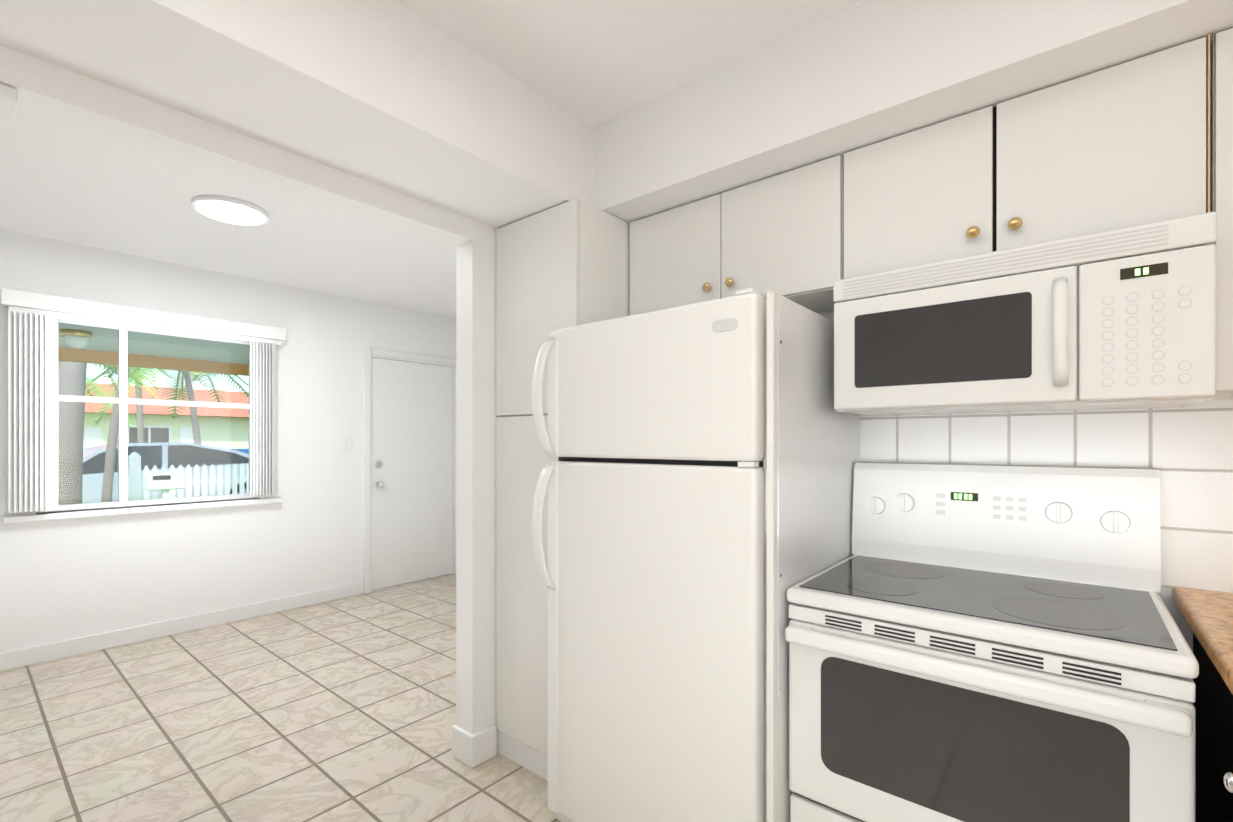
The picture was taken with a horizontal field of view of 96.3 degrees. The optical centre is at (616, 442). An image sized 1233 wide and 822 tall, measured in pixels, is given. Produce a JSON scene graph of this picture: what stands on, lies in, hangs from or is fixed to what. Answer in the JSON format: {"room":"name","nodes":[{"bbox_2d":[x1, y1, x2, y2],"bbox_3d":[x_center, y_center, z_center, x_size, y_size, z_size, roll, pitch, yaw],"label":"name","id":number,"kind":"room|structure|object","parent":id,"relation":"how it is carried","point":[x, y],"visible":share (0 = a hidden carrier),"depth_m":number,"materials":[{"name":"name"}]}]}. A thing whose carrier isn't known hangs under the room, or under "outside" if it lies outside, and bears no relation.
{"room":"kitchen","nodes":[
{"label":"kitchen","id":0,"kind":"room"},
{"bbox_2d":[0,229,455,652],"bbox_3d":[-3.462,-0.010,3.308,0.200,2.600,6.700,0,0,40],"label":"wall","id":1,"kind":"structure","parent":0,"point":[65,579],"depth_m":3.91,"materials":[{"name":"paint"}]},
{"bbox_2d":[3,497,281,522],"bbox_3d":[-3.047,0.437,3.692,0.150,0.035,1.420,0,0,40],"label":"window sill","id":2,"kind":"structure","parent":1,"relation":"attached to","point":[42,516],"depth_m":3.53,"materials":[{"name":"paint"}]},
{"bbox_2d":[0,288,285,341],"bbox_3d":[-2.990,-0.816,3.644,0.092,0.090,1.440,0,0,40],"label":"valance","id":3,"kind":"object","parent":1,"relation":"attached to","point":[27,299],"visible":0.94,"depth_m":3.48,"materials":[{"name":"plastic"}]},
{"bbox_2d":[36,319,255,511],"bbox_3d":[-3.122,-0.176,3.754,0.045,1.186,1.156,0,0,40],"label":"window","id":4,"kind":"structure","parent":1,"relation":"in","point":[122,400],"depth_m":3.62,"materials":[{"name":"white metal"}]},
{"bbox_2d":[8,306,280,512],"bbox_3d":[-2.985,-0.187,3.638,0.075,1.163,1.383,0,0,40],"label":"vertical blinds","id":5,"kind":"object","parent":4,"relation":"attached to","point":[32,410],"visible":1,"depth_m":3.20,"materials":[{"name":"white plastic"}]},
{"bbox_2d":[0,582,363,670],"bbox_3d":[-3.830,1.240,2.698,0.014,0.100,5.230,0,0,40],"label":"baseboard","id":6,"kind":"structure","parent":1,"relation":"attached to","point":[45,652],"depth_m":3.67,"materials":[{"name":"paint"}]},
{"bbox_2d":[343,438,352,451],"bbox_3d":[-2.245,0.019,4.611,0.010,0.120,0.080,0,0,40],"label":"switch plate","id":7,"kind":"object","parent":1,"relation":"attached to","point":[347,444],"visible":1,"depth_m":4.61,"materials":[{"name":"white plastic"}]},
{"bbox_2d":[364,347,455,592],"bbox_3d":[-1.925,0.236,5.152,0.215,2.105,0.970,0,0,40],"label":"door frame","id":8,"kind":"structure","parent":1,"relation":"attached to","point":[399,356],"depth_m":4.75,"materials":[{"name":"paint"}]},
{"bbox_2d":[372,357,452,589],"bbox_3d":[-1.852,0.271,5.091,0.108,2.023,0.818,0,0,40],"label":"front door","id":9,"kind":"structure","parent":1,"relation":"in","point":[412,471],"depth_m":5.07,"materials":[{"name":"paint"}]},
{"bbox_2d":[0,106,455,318],"bbox_3d":[-2.338,-1.260,2.376,2.720,0.100,6.700,0,0,40],"label":"ceiling","id":10,"kind":"structure","parent":0,"point":[60,180],"depth_m":3.05,"materials":[{"name":"paint"}]},
{"bbox_2d":[191,195,268,225],"bbox_3d":[-1.992,-1.196,2.856,0.330,0.029,0.330,0,0,40],"label":"recessed light","id":11,"kind":"object","parent":10,"relation":"in","point":[230,210],"visible":1,"depth_m":2.81,"materials":[{"name":"paint"}]},
{"bbox_2d":[0,45,494,246],"bbox_3d":[-1.966,-1.058,0.607,0.110,0.500,4.450,0,0,40],"label":"header beam","id":12,"kind":"structure","parent":0,"point":[53,91],"depth_m":1.55,"materials":[{"name":"paint"}]},
{"bbox_2d":[0,83,17,117],"bbox_3d":[-1.468,-0.790,1.207,0.096,0.036,0.210,0,0,40],"label":"ceiling air vent","id":13,"kind":"object","parent":12,"relation":"attached to","point":[8,100],"visible":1,"depth_m":1.25,"materials":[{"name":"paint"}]},
{"bbox_2d":[0,573,560,821],"bbox_3d":[-1.287,1.351,1.507,5.850,0.120,6.700,0,0,40],"label":"floor","id":14,"kind":"structure","parent":0,"point":[341,710],"depth_m":2.50,"materials":[{"name":"beige tile"}]},
{"bbox_2d":[452,240,495,767],"bbox_3d":[-0.586,0.240,2.273,0.138,2.100,0.124,0,0,40],"label":"post","id":15,"kind":"object","parent":14,"relation":"on","point":[474,736],"visible":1,"depth_m":2.24,"materials":[{"name":"paint"}]},
{"bbox_2d":[496,199,629,780],"bbox_3d":[-0.139,0.202,2.360,0.460,2.176,0.637,0,0,40],"label":"pantry cabinet","id":16,"kind":"object","parent":14,"relation":"on","point":[565,264],"visible":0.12,"depth_m":2.16,"materials":[{"name":"laminate"}]},
{"bbox_2d":[532,288,766,821],"bbox_3d":[0.267,0.446,1.879,0.756,1.679,0.823,0,0,40],"label":"fridge","id":17,"kind":"object","parent":14,"relation":"on","point":[653,482],"visible":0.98,"depth_m":1.58,"materials":[{"name":"white metal"}]},
{"bbox_2d":[767,292,859,821],"bbox_3d":[0.621,0.455,1.674,0.022,1.672,0.723,0,0,40],"label":"panel","id":18,"kind":"object","parent":14,"relation":"on","point":[813,446],"visible":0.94,"depth_m":1.49,"materials":[{"name":"laminate"}]},
{"bbox_2d":[785,462,1198,821],"bbox_3d":[0.923,0.680,1.433,0.742,1.222,0.709,0,0,40],"label":"range","id":19,"kind":"object","parent":14,"relation":"on","point":[987,643],"visible":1,"depth_m":1.27,"materials":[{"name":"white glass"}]},
{"bbox_2d":[1172,587,1232,821],"bbox_3d":[0.482,0.792,-0.246,0.682,1.000,3.858,0,0,40],"label":"base cabinet","id":20,"kind":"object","parent":14,"relation":"on","point":[1207,615],"depth_m":1.21,"materials":[{"name":"laminate"}]},
{"bbox_2d":[0,0,593,228],"bbox_3d":[-1.564,-1.098,0.676,0.420,0.420,5.070,0,0,40],"label":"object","id":21,"kind":"structure","parent":0,"point":[395,95],"depth_m":1.49,"materials":[{"name":"paint"}]},
{"bbox_2d":[495,228,499,752],"bbox_3d":[-0.349,0.040,2.560,0.110,2.500,0.620,0,0,40],"label":"wall","id":22,"kind":"structure","parent":0,"point":[495,498],"depth_m":2.29,"materials":[{"name":"paint"}]},
{"bbox_2d":[396,0,860,129],"bbox_3d":[-0.667,-1.257,-0.372,2.300,0.100,4.600,0,0,40],"label":"ceiling","id":23,"kind":"structure","parent":0,"point":[594,64],"depth_m":1.65,"materials":[{"name":"paint"}]},
{"bbox_2d":[594,0,1232,222],"bbox_3d":[0.950,-1.099,1.580,2.300,0.420,0.470,0,0,40],"label":"soffit","id":24,"kind":"structure","parent":0,"point":[860,74],"depth_m":1.53,"materials":[{"name":"paint"}]},
{"bbox_2d":[1162,598,1192,651],"bbox_3d":[0.967,-0.009,1.937,2.930,2.600,0.100,0,0,40],"label":"wall","id":25,"kind":"structure","parent":0,"point":[1181,622],"depth_m":1.45,"materials":[{"name":"paint"}]},
{"bbox_2d":[630,155,843,314],"bbox_3d":[0.457,-0.682,2.058,0.826,0.406,0.339,0,0,40],"label":"upper cabinet","id":26,"kind":"object","parent":25,"relation":"attached to","point":[782,234],"visible":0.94,"depth_m":1.89,"materials":[{"name":"laminate"}]},
{"bbox_2d":[817,311,1232,598],"bbox_3d":[1.116,-0.049,1.743,2.252,0.920,0.008,0,0,40],"label":"backsplash","id":27,"kind":"structure","parent":25,"relation":"attached to","point":[1187,451],"depth_m":1.49,"materials":[{"name":"tile"}]},
{"bbox_2d":[844,34,1209,278],"bbox_3d":[1.076,-0.682,1.546,0.770,0.406,0.339,0,0,40],"label":"upper cabinet","id":28,"kind":"object","parent":25,"relation":"attached to","point":[1125,145],"visible":0.85,"depth_m":1.38,"materials":[{"name":"laminate"}]},
{"bbox_2d":[834,212,1216,415],"bbox_3d":[1.040,-0.281,1.503,0.762,0.380,0.451,0,0,40],"label":"microwave","id":29,"kind":"object","parent":28,"relation":"attached to","point":[1121,318],"visible":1,"depth_m":1.30,"materials":[{"name":"white plastic"}]},
{"bbox_2d":[1208,28,1232,399],"bbox_3d":[1.622,-0.497,1.094,0.635,0.776,0.339,0,0,40],"label":"upper cabinet","id":30,"kind":"object","parent":25,"relation":"attached to","point":[1221,125],"visible":0.58,"depth_m":1.18,"materials":[{"name":"laminate"}]},
{"label":"outside","id":31,"kind":"structure","parent":0,"visible":0},
{"bbox_3d":[-26.278,1.564,34.745,75.050,0.300,100.000,0,0,40],"label":"ground","id":32,"kind":"structure","parent":31,"visible":0},
{"bbox_2d":[58,361,248,504],"bbox_3d":[-12.729,-2.063,15.148,9.688,6.989,25.352,0,0,-29],"label":"palms","id":33,"kind":"object","parent":32,"relation":"on","point":[71,465],"depth_m":7.51,"materials":[{"name":"green plant"}]},
{"bbox_2d":[145,472,184,498],"bbox_3d":[-7.047,0.955,8.617,0.207,0.960,0.460,0,0,40],"label":"mailbox","id":34,"kind":"object","parent":32,"relation":"on","point":[162,477],"depth_m":8.55,"materials":[{"name":"white metal"}]},
{"bbox_2d":[82,442,248,502],"bbox_3d":[-8.860,0.714,10.340,1.855,1.440,4.640,0,0,40],"label":"car","id":35,"kind":"object","parent":32,"relation":"on","point":[191,458],"depth_m":9.88,"materials":[{"name":"silver metal"}]},
{"bbox_2d":[83,383,248,450],"bbox_3d":[-27.683,-0.804,26.817,10.800,4.450,44.000,0,0,40],"label":"house","id":36,"kind":"structure","parent":32,"relation":"on","point":[183,435],"depth_m":27.50,"materials":[{"name":"paint"}]},
{"bbox_2d":[128,452,248,500],"bbox_3d":[-4.419,0.787,12.601,0.160,1.290,10.210,0,0,40],"label":"fence","id":37,"kind":"object","parent":32,"relation":"on","point":[219,480],"depth_m":9.31,"materials":[{"name":"white wood"}]},
{"bbox_2d":[237,449,248,453],"bbox_3d":[-18.858,0.870,28.143,0.700,1.100,0.700,0,0,40],"label":"bin","id":38,"kind":"object","parent":32,"relation":"on","point":[246,451],"depth_m":27.80,"materials":[{"name":"blue plastic"}]},
{"bbox_3d":[-3.595,1.483,4.913,2.050,0.310,11.000,0,0,40],"label":"porch","id":39,"kind":"object","parent":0,"visible":0},
{"bbox_2d":[58,323,248,375],"bbox_3d":[-3.691,0.158,4.992,2.300,2.340,11.000,0,0,40],"label":"porch roof","id":40,"kind":"structure","parent":39,"relation":"on","point":[184,349],"depth_m":5.02,"materials":[{"name":"paint"}]}
]}

